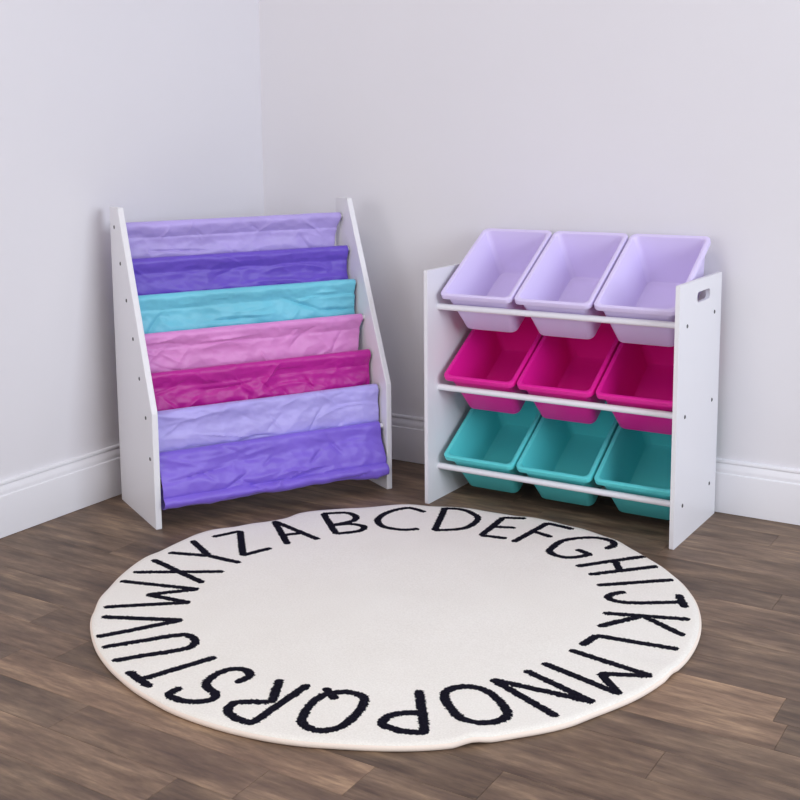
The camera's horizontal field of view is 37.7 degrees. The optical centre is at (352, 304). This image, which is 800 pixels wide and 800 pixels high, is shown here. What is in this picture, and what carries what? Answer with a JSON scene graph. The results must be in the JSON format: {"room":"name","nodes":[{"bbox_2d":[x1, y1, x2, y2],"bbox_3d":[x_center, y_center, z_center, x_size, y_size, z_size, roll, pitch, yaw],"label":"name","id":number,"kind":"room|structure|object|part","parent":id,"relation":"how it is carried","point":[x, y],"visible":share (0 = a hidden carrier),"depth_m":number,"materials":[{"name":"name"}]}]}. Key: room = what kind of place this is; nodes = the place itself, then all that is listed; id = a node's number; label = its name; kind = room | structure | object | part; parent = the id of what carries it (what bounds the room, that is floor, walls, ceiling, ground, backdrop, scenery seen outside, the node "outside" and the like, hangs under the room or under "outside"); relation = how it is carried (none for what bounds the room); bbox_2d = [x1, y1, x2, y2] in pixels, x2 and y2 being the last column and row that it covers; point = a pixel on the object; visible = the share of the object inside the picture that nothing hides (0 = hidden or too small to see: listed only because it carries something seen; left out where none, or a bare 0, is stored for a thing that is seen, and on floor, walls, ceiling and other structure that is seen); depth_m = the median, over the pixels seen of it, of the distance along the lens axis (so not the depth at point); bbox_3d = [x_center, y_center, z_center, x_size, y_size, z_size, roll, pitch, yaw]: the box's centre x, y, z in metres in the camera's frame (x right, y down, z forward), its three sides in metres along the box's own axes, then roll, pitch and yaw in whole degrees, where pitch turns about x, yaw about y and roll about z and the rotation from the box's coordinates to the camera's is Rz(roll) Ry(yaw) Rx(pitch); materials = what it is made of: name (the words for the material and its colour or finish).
{"room":"children's playroom","nodes":[
{"label":"children's playroom","id":0,"kind":"room"},
{"bbox_2d":[0,0,263,480],"bbox_3d":[-1.549,-0.587,1.574,0.120,2.620,4.720,5,10,33],"label":"wall","id":1,"kind":"structure","parent":0,"point":[150,109],"depth_m":2.90,"materials":[{"name":"white paint"}]},
{"bbox_2d":[0,443,160,537],"bbox_3d":[-1.513,0.637,1.656,0.016,0.129,4.583,5,10,33],"label":"baseboard","id":2,"kind":"structure","parent":1,"relation":"attached to","point":[38,496],"depth_m":2.85,"materials":[{"name":"white wood"}]},
{"bbox_2d":[0,459,799,799],"bbox_3d":[0.243,0.848,0.537,4.200,0.012,4.600,5,10,33],"label":"floor","id":3,"kind":"structure","parent":0,"point":[725,725],"depth_m":1.89,"materials":[{"name":"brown wood"}]},
{"bbox_2d":[109,197,391,529],"bbox_3d":[-0.243,0.121,2.953,0.643,0.748,0.296,-5,9,-28],"label":"rack","id":4,"kind":"object","parent":3,"relation":"on","point":[251,360],"visible":1,"depth_m":2.92,"materials":[{"name":"fabric"}]},
{"bbox_3d":[-0.525,0.144,2.818,0.015,0.748,0.271,-5,9,-28],"label":"panel","id":5,"kind":"part","parent":4,"relation":"part of","materials":[{"name":"white laminate"}]},
{"bbox_3d":[0.027,0.095,3.109,0.015,0.748,0.271,-5,9,-28],"label":"panel","id":6,"kind":"part","parent":4,"relation":"part of","materials":[{"name":"white laminate"}]},
{"bbox_2d":[90,504,701,751],"bbox_3d":[0.085,0.578,2.311,1.172,0.017,1.129,-5,9,-29],"label":"rug","id":7,"kind":"object","parent":3,"relation":"on","point":[400,627],"visible":1,"depth_m":2.16,"materials":[{"name":"white fabric"}]},
{"bbox_2d":[424,263,721,549],"bbox_3d":[0.522,0.210,2.828,0.633,0.586,0.300,5,10,34],"label":"storage rack","id":8,"kind":"object","parent":3,"relation":"on","point":[696,325],"visible":0.82,"depth_m":2.72,"materials":[{"name":"white laminate"}]},
{"bbox_3d":[0.263,0.189,2.999,0.010,0.586,0.300,5,10,34],"label":"panel","id":9,"kind":"part","parent":8,"relation":"part of","materials":[{"name":"white laminate"}]},
{"bbox_2d":[444,401,541,492],"bbox_3d":[0.381,0.342,2.978,0.193,0.240,0.283,5,10,34],"label":"storage bin","id":10,"kind":"object","parent":8,"relation":"in","point":[486,440],"visible":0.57,"depth_m":3.02,"materials":[{"name":"teal plastic"}]},
{"bbox_2d":[444,317,543,413],"bbox_3d":[0.378,0.142,2.949,0.193,0.240,0.283,5,10,34],"label":"storage bin","id":11,"kind":"object","parent":8,"relation":"on","point":[490,360],"visible":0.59,"depth_m":2.99,"materials":[{"name":"pink plastic"}]},
{"bbox_2d":[441,228,551,332],"bbox_3d":[0.368,-0.060,2.917,0.193,0.240,0.283,5,10,34],"label":"storage bin","id":12,"kind":"object","parent":8,"relation":"on","point":[498,263],"visible":0.86,"depth_m":2.97,"materials":[{"name":"purple plastic"}]},
{"bbox_3d":[0.471,0.427,2.779,0.616,0.016,0.016,5,10,34],"label":"rod","id":13,"kind":"part","parent":8,"relation":"part of","materials":[{"name":"white plastic"}]},
{"bbox_3d":[0.469,0.226,2.750,0.616,0.016,0.016,5,10,34],"label":"rod","id":14,"kind":"part","parent":8,"relation":"part of","materials":[{"name":"white plastic"}]},
{"bbox_3d":[0.466,0.026,2.721,0.616,0.016,0.016,5,10,34],"label":"rod","id":15,"kind":"part","parent":8,"relation":"part of","materials":[{"name":"white plastic"}]},
{"bbox_2d":[516,402,618,505],"bbox_3d":[0.546,0.356,2.868,0.193,0.240,0.283,5,10,34],"label":"storage bin","id":16,"kind":"object","parent":8,"relation":"on","point":[569,452],"visible":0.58,"depth_m":2.91,"materials":[{"name":"teal plastic"}]},
{"bbox_2d":[517,323,619,423],"bbox_3d":[0.543,0.155,2.839,0.193,0.240,0.283,5,10,34],"label":"storage bin","id":17,"kind":"object","parent":8,"relation":"on","point":[559,367],"visible":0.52,"depth_m":2.89,"materials":[{"name":"pink plastic"}]},
{"bbox_2d":[514,231,627,338],"bbox_3d":[0.533,-0.047,2.808,0.193,0.240,0.283,5,10,34],"label":"storage bin","id":18,"kind":"object","parent":8,"relation":"on","point":[570,273],"visible":0.84,"depth_m":2.86,"materials":[{"name":"purple plastic"}]},
{"bbox_2d":[594,425,671,519],"bbox_3d":[0.711,0.369,2.759,0.193,0.240,0.283,5,10,34],"label":"storage bin","id":19,"kind":"object","parent":8,"relation":"in","point":[636,462],"visible":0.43,"depth_m":2.80,"materials":[{"name":"teal plastic"}]},
{"bbox_2d":[596,342,673,434],"bbox_3d":[0.708,0.169,2.730,0.193,0.240,0.283,5,10,34],"label":"storage bin","id":20,"kind":"object","parent":8,"relation":"on","point":[637,375],"visible":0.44,"depth_m":2.77,"materials":[{"name":"pink plastic"}]},
{"bbox_2d":[594,234,710,346],"bbox_3d":[0.698,-0.033,2.698,0.193,0.240,0.283,5,10,34],"label":"storage bin","id":21,"kind":"object","parent":8,"relation":"on","point":[642,283],"visible":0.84,"depth_m":2.76,"materials":[{"name":"purple plastic"}]},
{"bbox_3d":[0.780,0.232,2.656,0.010,0.586,0.300,5,10,34],"label":"panel","id":22,"kind":"part","parent":8,"relation":"part of","materials":[{"name":"white laminate"}]},
{"bbox_2d":[259,0,799,468],"bbox_3d":[1.517,-0.735,2.303,4.200,2.620,0.120,5,10,33],"label":"wall","id":23,"kind":"structure","parent":0,"point":[443,123],"depth_m":2.93,"materials":[{"name":"white paint"}]},
{"bbox_2d":[391,413,799,524],"bbox_3d":[1.496,0.485,2.423,4.200,0.129,0.016,5,10,33],"label":"baseboard","id":24,"kind":"structure","parent":23,"relation":"attached to","point":[747,489],"depth_m":2.78,"materials":[{"name":"white wood"}]}
]}

